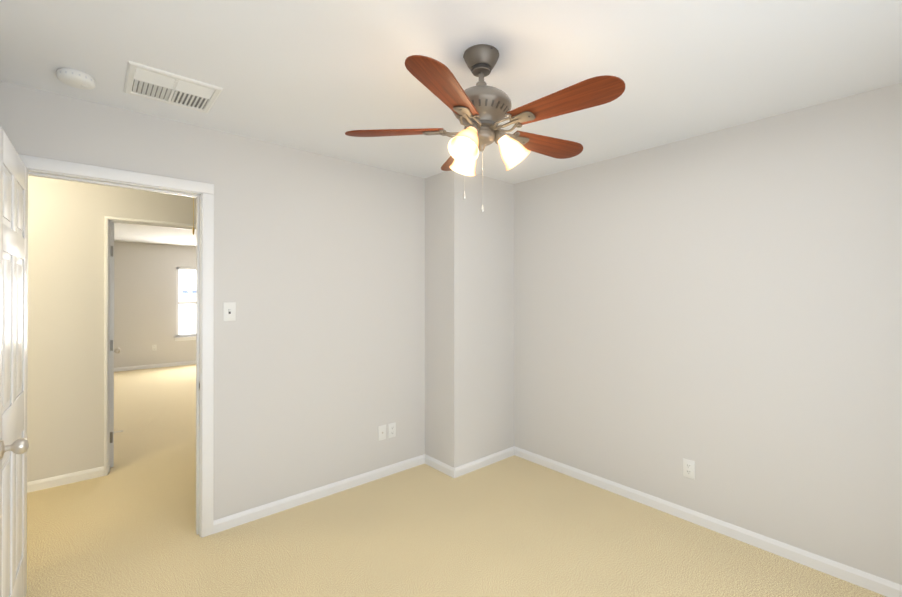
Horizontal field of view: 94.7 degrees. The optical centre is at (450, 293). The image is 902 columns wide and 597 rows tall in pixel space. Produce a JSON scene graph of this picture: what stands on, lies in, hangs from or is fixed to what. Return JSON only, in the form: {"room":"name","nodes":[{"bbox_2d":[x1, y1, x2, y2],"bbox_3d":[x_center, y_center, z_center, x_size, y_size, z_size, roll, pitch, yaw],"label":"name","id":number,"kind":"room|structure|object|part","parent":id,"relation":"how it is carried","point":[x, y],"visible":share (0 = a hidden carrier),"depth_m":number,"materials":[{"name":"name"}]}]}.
{"room":"empty bedroom","nodes":[
{"label":"empty bedroom","id":0,"kind":"room"},
{"bbox_2d":[27,175,195,481],"bbox_3d":[-3.372,0.231,2.865,3.220,2.440,0.120,0,0,-41],"label":"wall","id":1,"kind":"structure","parent":0,"point":[65,410],"depth_m":3.18,"materials":[{"name":"white paint"}]},
{"bbox_2d":[27,466,103,492],"bbox_3d":[-3.653,1.413,2.529,2.360,0.074,0.014,0,0,-41],"label":"baseboard","id":2,"kind":"structure","parent":1,"relation":"attached to","point":[55,481],"depth_m":3.15,"materials":[{"name":"white paint"}]},
{"bbox_2d":[110,223,122,467],"bbox_3d":[-3.073,0.430,3.739,0.181,2.024,0.827,0,0,-41],"label":"room door","id":3,"kind":"structure","parent":1,"relation":"in","point":[112,351],"depth_m":3.44,"materials":[{"name":"white paint"}]},
{"bbox_2d":[104,216,195,475],"bbox_3d":[-2.476,0.400,3.639,0.946,2.107,0.154,0,0,-41],"label":"door frame","id":4,"kind":"structure","parent":1,"relation":"attached to","point":[108,220],"depth_m":3.32,"materials":[{"name":"white paint"}]},
{"bbox_2d":[114,241,195,367],"bbox_3d":[-6.597,0.248,7.572,4.500,2.440,0.120,0,0,-41],"label":"wall","id":5,"kind":"structure","parent":0,"point":[144,297],"depth_m":8.09,"materials":[{"name":"white paint"}]},
{"bbox_2d":[114,360,195,371],"bbox_3d":[-5.835,1.433,8.139,6.400,0.074,0.014,0,0,-41],"label":"baseboard","id":6,"kind":"structure","parent":5,"relation":"attached to","point":[185,362],"depth_m":8.14,"materials":[{"name":"white paint"}]},
{"bbox_2d":[174,267,195,340],"bbox_3d":[-5.219,0.222,8.715,1.000,1.500,0.135,0,0,-41],"label":"window","id":7,"kind":"structure","parent":5,"relation":"in","point":[182,337],"depth_m":8.45,"materials":[{"name":"white paint"}]},
{"bbox_2d":[0,81,424,520],"bbox_3d":[-0.954,0.232,3.013,3.510,2.440,0.120,0,0,-41],"label":"wall","id":8,"kind":"structure","parent":0,"point":[319,342],"depth_m":2.82,"materials":[{"name":"white paint"}]},
{"bbox_2d":[0,125,28,596],"bbox_3d":[-1.805,0.423,1.694,0.181,2.024,0.774,0,0,-40],"label":"bedroom door","id":9,"kind":"structure","parent":8,"relation":"in","point":[14,444],"depth_m":1.67,"materials":[{"name":"white paint"}]},
{"bbox_2d":[18,154,213,537],"bbox_3d":[-1.816,0.395,2.267,0.894,2.107,0.154,0,0,-41],"label":"door frame","id":10,"kind":"structure","parent":8,"relation":"attached to","point":[202,193],"depth_m":2.47,"materials":[{"name":"white paint"}]},
{"bbox_2d":[223,302,235,320],"bbox_3d":[-1.366,0.115,2.566,0.070,0.115,0.018,0,0,-41],"label":"light switch","id":11,"kind":"object","parent":8,"relation":"attached to","point":[229,311],"visible":1,"depth_m":2.57,"materials":[{"name":"white plastic"}]},
{"bbox_2d":[213,455,422,533],"bbox_3d":[-0.821,1.415,3.036,1.622,0.074,0.014,0,0,-41],"label":"baseboard","id":12,"kind":"structure","parent":8,"relation":"attached to","point":[246,516],"depth_m":2.89,"materials":[{"name":"white paint"}]},
{"bbox_2d":[378,425,385,440],"bbox_3d":[-0.540,1.102,3.278,0.070,0.115,0.016,0,0,-41],"label":"outlet","id":13,"kind":"object","parent":8,"relation":"attached to","point":[381,432],"visible":1,"depth_m":3.27,"materials":[{"name":"white plastic"}]},
{"bbox_2d":[388,422,395,437],"bbox_3d":[-0.473,1.103,3.341,0.070,0.115,0.009,0,0,-41],"label":"electrical outlet","id":14,"kind":"object","parent":8,"relation":"attached to","point":[391,429],"visible":1,"depth_m":3.34,"materials":[{"name":"white plastic"}]},
{"bbox_2d":[0,0,901,245],"bbox_3d":[-2.418,-1.034,4.198,6.640,0.100,10.700,0,0,-41],"label":"ceiling","id":15,"kind":"structure","parent":0,"point":[321,77],"depth_m":1.77,"materials":[{"name":"white paint"}]},
{"bbox_2d":[56,68,95,89],"bbox_3d":[-1.705,-0.970,1.891,0.134,0.044,0.134,0,0,-41],"label":"smoke detector","id":16,"kind":"object","parent":15,"relation":"attached to","point":[74,78],"visible":1,"depth_m":1.86,"materials":[{"name":"white plastic"}]},
{"bbox_2d":[123,60,222,112],"bbox_3d":[-1.355,-0.988,2.026,0.365,0.015,0.355,0,0,-41],"label":"ceiling vent","id":17,"kind":"object","parent":15,"relation":"in","point":[148,82],"visible":1,"depth_m":2.00,"materials":[{"name":"white metal"}]},
{"bbox_2d":[193,197,193,234],"bbox_3d":[-1.913,-0.710,3.086,0.011,0.556,0.010,0,0,-41],"label":"pull cord","id":18,"kind":"object","parent":15,"relation":"hanging from","point":[193,215],"visible":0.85,"depth_m":3.08,"materials":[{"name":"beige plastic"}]},
{"bbox_2d":[345,44,624,211],"bbox_3d":[0.162,-0.671,1.723,1.099,0.645,1.094,0,0,-41],"label":"ceiling fan","id":19,"kind":"object","parent":15,"relation":"hanging from","point":[481,109],"visible":1,"depth_m":1.64,"materials":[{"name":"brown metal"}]},
{"label":"blade","id":20,"kind":"part","parent":19,"relation":"part of","materials":[{"name":"brown wood"}]},
{"bbox_3d":[-0.018,-0.682,1.392,0.142,0.006,0.425,13,5,23],"label":"blade","id":21,"kind":"part","parent":19,"relation":"part of","materials":[{"name":"brown wood"}]},
{"bbox_3d":[0.044,-0.680,2.088,0.142,0.006,0.425,-12,2,-13],"label":"blade","id":22,"kind":"part","parent":19,"relation":"part of","materials":[{"name":"brown wood"}]},
{"bbox_3d":[0.062,-0.589,1.845,0.124,0.151,0.142,0,0,-29],"label":"lamp shade","id":23,"kind":"part","parent":19,"relation":"part of","materials":[{"name":"white glass"}]},
{"bbox_3d":[0.058,-0.590,1.616,0.124,0.151,0.142,0,0,31],"label":"lamp shade","id":24,"kind":"part","parent":19,"relation":"part of","materials":[{"name":"white glass"}]},
{"bbox_3d":[0.060,-0.530,1.731,0.020,0.279,0.019,0,0,-41],"label":"chain","id":25,"kind":"part","parent":19,"relation":"part of","materials":[{"name":"silver metal"}]},
{"bbox_3d":[0.136,-0.508,1.788,0.014,0.321,0.014,0,0,-41],"label":"chain","id":26,"kind":"part","parent":19,"relation":"part of","materials":[{"name":"silver metal"}]},
{"bbox_3d":[0.259,-0.589,1.727,0.142,0.151,0.124,0,0,1],"label":"lamp shade","id":27,"kind":"part","parent":19,"relation":"part of","materials":[{"name":"white glass"}]},
{"label":"blade","id":28,"kind":"part","parent":19,"relation":"part of","materials":[{"name":"brown wood"}]},
{"bbox_3d":[0.403,-0.682,1.488,0.425,0.006,0.142,0,-12,41],"label":"blade","id":29,"kind":"part","parent":19,"relation":"part of","materials":[{"name":"brown wood"}]},
{"bbox_2d":[26,364,885,596],"bbox_3d":[-2.418,1.506,4.189,6.640,0.100,10.700,0,0,-41],"label":"floor","id":30,"kind":"structure","parent":0,"point":[514,526],"depth_m":2.43,"materials":[{"name":"carpet"}]},
{"bbox_2d":[425,170,513,467],"bbox_3d":[0.174,0.234,3.658,0.720,2.440,0.380,0,0,-41],"label":"column","id":31,"kind":"structure","parent":0,"point":[469,330],"depth_m":3.46,"materials":[{"name":"white paint"}]},
{"bbox_2d":[423,454,450,476],"bbox_3d":[-0.102,1.416,3.422,0.028,0.074,0.330,0,0,-41],"label":"baseboard","id":32,"kind":"structure","parent":31,"relation":"attached to","point":[438,465],"depth_m":3.41,"materials":[{"name":"white paint"}]},
{"bbox_2d":[451,446,514,477],"bbox_3d":[0.282,1.416,3.488,0.694,0.074,0.014,0,0,-41],"label":"baseboard","id":33,"kind":"structure","parent":31,"relation":"attached to","point":[458,471],"depth_m":3.46,"materials":[{"name":"white paint"}]},
{"bbox_2d":[514,83,901,584],"bbox_3d":[1.492,0.231,2.776,0.120,2.440,3.440,0,0,-41],"label":"wall","id":34,"kind":"structure","parent":0,"point":[722,308],"depth_m":2.45,"materials":[{"name":"white paint"}]},
{"bbox_2d":[683,458,694,479],"bbox_3d":[1.516,1.120,2.647,0.009,0.115,0.070,0,0,-41],"label":"electrical outlet","id":35,"kind":"object","parent":34,"relation":"attached to","point":[688,468],"visible":1,"depth_m":2.64,"materials":[{"name":"white plastic"}]},
{"bbox_2d":[515,447,901,596],"bbox_3d":[1.517,1.413,2.641,0.014,0.074,2.910,0,0,-41],"label":"baseboard","id":36,"kind":"structure","parent":34,"relation":"attached to","point":[873,583],"depth_m":2.44,"materials":[{"name":"white paint"}]},
{"label":"outside","id":37,"kind":"structure","parent":0,"visible":0},
{"bbox_2d":[179,269,195,333],"bbox_3d":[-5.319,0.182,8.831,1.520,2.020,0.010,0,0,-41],"label":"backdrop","id":38,"kind":"structure","parent":37,"point":[187,318],"depth_m":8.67,"materials":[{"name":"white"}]},
{"bbox_2d":[182,290,195,292],"bbox_3d":[-5.272,-0.028,8.861,0.790,0.060,0.006,0,0,-41],"label":"windows","id":39,"kind":"structure","parent":38,"relation":"attached to","point":[186,291],"depth_m":8.66,"materials":[{"name":"white"}]}
]}

